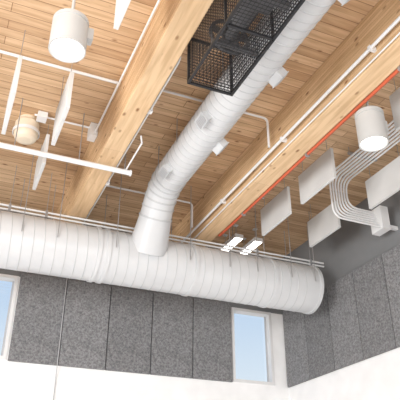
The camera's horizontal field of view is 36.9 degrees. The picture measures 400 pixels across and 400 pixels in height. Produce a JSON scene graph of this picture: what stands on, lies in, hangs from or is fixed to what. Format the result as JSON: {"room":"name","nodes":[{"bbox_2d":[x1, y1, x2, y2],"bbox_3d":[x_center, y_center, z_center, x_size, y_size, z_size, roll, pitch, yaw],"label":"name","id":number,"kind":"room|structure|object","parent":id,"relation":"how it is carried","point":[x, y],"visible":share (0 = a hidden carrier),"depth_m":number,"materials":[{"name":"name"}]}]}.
{"room":"gymnasium","nodes":[
{"label":"gymnasium","id":0,"kind":"room"},
{"bbox_2d":[0,209,289,399],"bbox_3d":[-4.077,3.309,10.025,12.800,7.060,0.312,12,-31,-20],"label":"wall","id":1,"kind":"structure","parent":0,"point":[18,380],"depth_m":11.18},
{"bbox_2d":[0,274,18,359],"bbox_3d":[-3.873,2.052,10.738,0.990,1.550,0.200,12,-31,-20],"label":"window","id":2,"kind":"structure","parent":1,"relation":"in","point":[3,277],"depth_m":10.91,"materials":[{"name":"white paint"}]},
{"bbox_2d":[8,273,66,365],"bbox_3d":[-2.953,2.166,10.987,0.858,1.630,0.048,12,-31,-20],"label":"wall panel","id":3,"kind":"object","parent":1,"relation":"attached to","point":[35,338],"visible":1,"depth_m":10.94,"materials":[{"name":"grey fabric"}]},
{"bbox_2d":[53,280,66,399],"bbox_3d":[-2.555,3.904,10.215,0.017,6.000,0.082,7,-30,-13],"label":"cable","id":4,"kind":"object","parent":1,"relation":"attached to","point":[66,280],"visible":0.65,"depth_m":10.92,"materials":[{"name":"grey metal"}]},
{"bbox_2d":[58,280,110,369],"bbox_3d":[-2.152,2.334,11.293,0.858,1.630,0.048,12,-31,-20],"label":"wall panel","id":5,"kind":"object","parent":1,"relation":"attached to","point":[83,344],"visible":1,"depth_m":11.25,"materials":[{"name":"grey fabric"}]},
{"bbox_2d":[105,286,152,373],"bbox_3d":[-1.350,2.502,11.598,0.858,1.630,0.048,12,-31,-20],"label":"wall panel","id":6,"kind":"object","parent":1,"relation":"attached to","point":[130,314],"visible":1,"depth_m":11.55,"materials":[{"name":"grey fabric"}]},
{"bbox_2d":[150,292,192,377],"bbox_3d":[-0.549,2.670,11.903,0.858,1.630,0.048,12,-31,-20],"label":"wall panel","id":7,"kind":"object","parent":1,"relation":"attached to","point":[172,315],"visible":1,"depth_m":11.86,"materials":[{"name":"grey fabric"}]},
{"bbox_2d":[192,298,232,381],"bbox_3d":[0.253,2.838,12.209,0.858,1.630,0.048,12,-31,-20],"label":"wall panel","id":8,"kind":"object","parent":1,"relation":"attached to","point":[212,334],"visible":1,"depth_m":12.16,"materials":[{"name":"grey fabric"}]},
{"bbox_2d":[231,307,274,385],"bbox_3d":[1.066,3.086,12.620,0.960,1.550,0.200,12,-31,-20],"label":"window","id":9,"kind":"structure","parent":1,"relation":"in","point":[267,315],"depth_m":12.66,"materials":[{"name":"white paint"}]},
{"bbox_2d":[0,0,399,259],"bbox_3d":[-0.752,-3.366,5.397,13.100,0.180,16.300,12,-31,-20],"label":"ceiling","id":10,"kind":"structure","parent":0,"point":[39,86],"depth_m":8.96,"materials":[{"name":"brown wood"}]},
{"bbox_2d":[1,30,25,134],"bbox_3d":[-2.316,-1.500,7.503,0.050,1.059,0.920,12,-31,-20],"label":"hanging acoustic baffle","id":11,"kind":"object","parent":10,"relation":"hanging from","point":[14,84],"visible":1,"depth_m":7.11,"materials":[{"name":"fabric"}]},
{"bbox_2d":[12,114,39,144],"bbox_3d":[-2.613,-1.047,9.035,0.400,0.380,0.400,12,-31,-20],"label":"pendant light","id":12,"kind":"object","parent":10,"relation":"hanging from","point":[28,128],"depth_m":8.91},
{"bbox_2d":[32,125,49,189],"bbox_3d":[-2.442,-0.686,9.276,0.050,0.779,0.850,12,-31,-20],"label":"hanging acoustic baffle","id":13,"kind":"object","parent":10,"relation":"hanging from","point":[41,161],"visible":0.92,"depth_m":9.04,"materials":[{"name":"fabric"}]},
{"bbox_2d":[0,50,117,83],"bbox_3d":[-2.419,-1.885,7.800,2.830,0.042,0.044,12,-31,-20],"label":"pipe","id":14,"kind":"object","parent":10,"relation":"attached to","point":[1,51],"visible":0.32,"depth_m":7.99,"materials":[{"name":"white metal"}]},
{"bbox_2d":[51,63,74,145],"bbox_3d":[-1.746,-1.371,7.739,0.050,1.059,0.880,12,-31,-20],"label":"hanging acoustic baffle","id":15,"kind":"object","parent":10,"relation":"hanging from","point":[63,107],"visible":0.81,"depth_m":7.45,"materials":[{"name":"fabric"}]},
{"bbox_2d":[48,0,93,62],"bbox_3d":[-1.306,-2.042,6.311,0.420,1.259,0.370,12,-31,-20],"label":"pendant light","id":16,"kind":"object","parent":10,"relation":"hanging from","point":[70,35],"visible":1,"depth_m":5.99,"materials":[{"name":"white metal"}]},
{"bbox_2d":[0,98,142,176],"bbox_3d":[-4.564,-1.698,7.301,8.080,0.906,0.886,12,-31,-20],"label":"supply pipe","id":17,"kind":"object","parent":10,"relation":"attached to","point":[14,147],"visible":0.93,"depth_m":8.48,"materials":[{"name":"metal"}]},
{"bbox_2d":[34,0,160,141],"bbox_3d":[-0.932,-2.333,6.856,0.945,0.215,5.700,12,-31,-20],"label":"conduit","id":18,"kind":"object","parent":10,"relation":"attached to","point":[42,116],"visible":0.95,"depth_m":8.89,"materials":[{"name":"white metal"}]},
{"bbox_2d":[114,0,130,29],"bbox_3d":[-0.652,-2.389,5.886,0.050,1.059,0.970,12,-31,-20],"label":"hanging acoustic baffle","id":19,"kind":"object","parent":10,"relation":"hanging from","point":[121,7],"visible":1,"depth_m":5.90,"materials":[{"name":"fabric"}]},
{"bbox_2d":[82,57,180,224],"bbox_3d":[-1.414,-0.602,9.482,0.059,0.730,5.964,12,-31,-20],"label":"conduit","id":20,"kind":"object","parent":10,"relation":"attached to","point":[150,111],"visible":0.33,"depth_m":8.11,"materials":[{"name":"white metal"}]},
{"bbox_2d":[53,0,213,224],"bbox_3d":[0.381,-2.800,5.462,0.300,0.750,16.000,12,-31,-20],"label":"timber beam","id":21,"kind":"structure","parent":10,"relation":"attached to","point":[173,24],"depth_m":7.58,"materials":[{"name":"brown wood"}]},
{"bbox_2d":[106,185,192,227],"bbox_3d":[-1.038,0.091,10.883,1.977,0.527,0.036,12,-31,-20],"label":"conduit","id":22,"kind":"object","parent":10,"relation":"attached to","point":[190,203],"depth_m":11.10,"materials":[{"name":"white metal"}]},
{"bbox_2d":[0,166,323,267],"bbox_3d":[-3.357,-0.251,9.951,12.700,0.889,0.050,12,-31,-20],"label":"pipe","id":23,"kind":"object","parent":10,"relation":"attached to","point":[9,205],"visible":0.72,"depth_m":10.57,"materials":[{"name":"white metal"}]},
{"bbox_2d":[0,0,349,313],"bbox_3d":[-0.792,-2.900,4.089,12.290,1.895,14.641,12,-31,-20],"label":"air duct","id":24,"kind":"object","parent":10,"relation":"hanging from","point":[145,258],"visible":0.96,"depth_m":9.69,"materials":[{"name":"metal"}]},
{"bbox_2d":[163,89,269,147],"bbox_3d":[0.119,-1.190,8.553,1.977,0.527,0.036,12,-31,-20],"label":"conduit","id":25,"kind":"object","parent":10,"relation":"attached to","point":[174,93],"depth_m":8.78,"materials":[{"name":"white metal"}]},
{"bbox_2d":[219,224,242,250],"bbox_3d":[0.621,0.796,12.414,0.180,0.355,0.840,12,-31,-20],"label":"linear light fixture","id":26,"kind":"object","parent":10,"relation":"hanging from","point":[236,238],"visible":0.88,"depth_m":12.16,"materials":[{"name":"white paint"}]},
{"bbox_2d":[187,0,304,95],"bbox_3d":[0.496,-2.156,6.223,0.558,1.143,1.928,12,-31,-20],"label":"wire cage","id":27,"kind":"object","parent":10,"relation":"hanging from","point":[241,17],"visible":0.95,"depth_m":6.25,"materials":[{"name":"black metal"}]},
{"bbox_2d":[236,228,262,253],"bbox_3d":[1.024,0.881,12.567,0.180,0.355,0.840,12,-31,-20],"label":"linear light fixture","id":28,"kind":"object","parent":10,"relation":"hanging from","point":[251,244],"visible":0.71,"depth_m":12.34,"materials":[{"name":"white paint"}]},
{"bbox_2d":[260,183,291,235],"bbox_3d":[1.314,0.057,10.544,0.050,0.859,0.950,12,-31,-20],"label":"hanging acoustic baffle","id":29,"kind":"object","parent":10,"relation":"hanging from","point":[278,209],"visible":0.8,"depth_m":10.39,"materials":[{"name":"fabric"}]},
{"bbox_2d":[169,0,399,246],"bbox_3d":[2.564,-2.343,6.293,0.300,0.750,16.000,12,-31,-20],"label":"timber beam","id":30,"kind":"structure","parent":10,"relation":"attached to","point":[384,13],"depth_m":8.24,"materials":[{"name":"brown wood"}]},
{"bbox_2d":[181,16,399,242],"bbox_3d":[2.003,-1.764,6.879,0.094,0.060,13.900,12,-31,-20],"label":"pipe","id":31,"kind":"object","parent":30,"relation":"attached to","point":[371,48],"visible":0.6,"depth_m":7.99,"materials":[{"name":"white metal"}]},
{"bbox_2d":[188,32,399,243],"bbox_3d":[2.029,-1.654,6.831,0.020,0.019,13.900,12,-31,-20],"label":"conduit","id":32,"kind":"object","parent":30,"relation":"attached to","point":[398,34],"visible":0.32,"depth_m":7.91,"materials":[{"name":"orange-red paint"},{"name":"metal"}]},
{"bbox_2d":[218,65,399,236],"bbox_3d":[2.727,-2.261,6.343,0.064,0.725,12.023,12,-31,-20],"label":"pipe","id":33,"kind":"object","parent":30,"relation":"attached to","point":[307,154],"visible":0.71,"depth_m":8.34,"materials":[{"name":"metal"}]},
{"bbox_2d":[298,140,336,203],"bbox_3d":[1.828,-0.513,9.507,0.050,0.859,0.930,12,-31,-20],"label":"hanging acoustic baffle","id":34,"kind":"object","parent":10,"relation":"hanging from","point":[320,173],"visible":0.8,"depth_m":9.36,"materials":[{"name":"fabric"}]},
{"bbox_2d":[307,202,340,246],"bbox_3d":[2.241,0.299,10.983,0.050,0.859,0.930,12,-31,-20],"label":"hanging acoustic baffle","id":35,"kind":"object","parent":10,"relation":"hanging from","point":[326,222],"visible":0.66,"depth_m":10.87,"materials":[{"name":"fabric"}]},
{"bbox_2d":[329,120,399,235],"bbox_3d":[4.737,-2.199,6.284,1.355,1.009,10.380,12,-31,-20],"label":"bundle","id":36,"kind":"object","parent":10,"relation":"attached to","point":[378,218],"visible":0.92,"depth_m":10.11,"materials":[{"name":"white paint"}]},
{"bbox_2d":[354,96,388,151],"bbox_3d":[2.182,-1.243,7.764,0.414,1.259,0.364,12,-31,-20],"label":"pendant light","id":37,"kind":"object","parent":10,"relation":"hanging from","point":[372,130],"visible":0.8,"depth_m":7.45,"materials":[{"name":"white metal"}]},
{"bbox_2d":[365,144,399,208],"bbox_3d":[2.979,-0.434,9.650,0.050,0.859,0.950,12,-31,-20],"label":"hanging acoustic baffle","id":38,"kind":"object","parent":10,"relation":"hanging from","point":[382,185],"visible":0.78,"depth_m":9.59,"materials":[{"name":"fabric"}]},
{"bbox_2d":[389,77,399,129],"bbox_3d":[2.785,-1.513,7.689,0.050,0.859,1.000,12,-31,-20],"label":"hanging acoustic baffle","id":39,"kind":"object","parent":10,"relation":"hanging from","point":[394,98],"visible":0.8,"depth_m":7.95,"materials":[{"name":"fabric"}]},
{"bbox_2d":[281,190,399,399],"bbox_3d":[5.112,1.034,5.888,0.312,7.060,16.300,12,-31,-20],"label":"wall","id":40,"kind":"structure","parent":0,"point":[353,245],"depth_m":11.00,"materials":[{"name":"white paint"}]},
{"bbox_2d":[283,310,310,387],"bbox_3d":[1.998,2.983,12.473,0.048,1.630,0.834,12,-31,-20],"label":"wall panel","id":41,"kind":"object","parent":40,"relation":"attached to","point":[296,351],"visible":0.76,"depth_m":12.39,"materials":[{"name":"grey fabric"}]},
{"bbox_2d":[305,287,335,378],"bbox_3d":[2.337,2.607,11.790,0.048,1.630,0.834,12,-31,-20],"label":"wall panel","id":42,"kind":"object","parent":40,"relation":"attached to","point":[318,326],"visible":0.76,"depth_m":11.68,"materials":[{"name":"grey fabric"}]},
{"bbox_2d":[326,272,364,369],"bbox_3d":[2.676,2.232,11.107,0.048,1.630,0.834,12,-31,-20],"label":"wall panel","id":43,"kind":"object","parent":40,"relation":"attached to","point":[343,312],"visible":1,"depth_m":11.06,"materials":[{"name":"grey fabric"}]},
{"bbox_2d":[352,255,397,358],"bbox_3d":[3.015,1.857,10.424,0.048,1.630,0.834,12,-31,-20],"label":"wall panel","id":44,"kind":"object","parent":40,"relation":"attached to","point":[371,292],"visible":1,"depth_m":10.37,"materials":[{"name":"grey fabric"}]},
{"bbox_2d":[382,244,399,346],"bbox_3d":[3.354,1.481,9.741,0.048,1.630,0.834,12,-31,-20],"label":"wall panel","id":45,"kind":"object","parent":40,"relation":"attached to","point":[391,258],"visible":1,"depth_m":10.02,"materials":[{"name":"grey fabric"}]}
]}

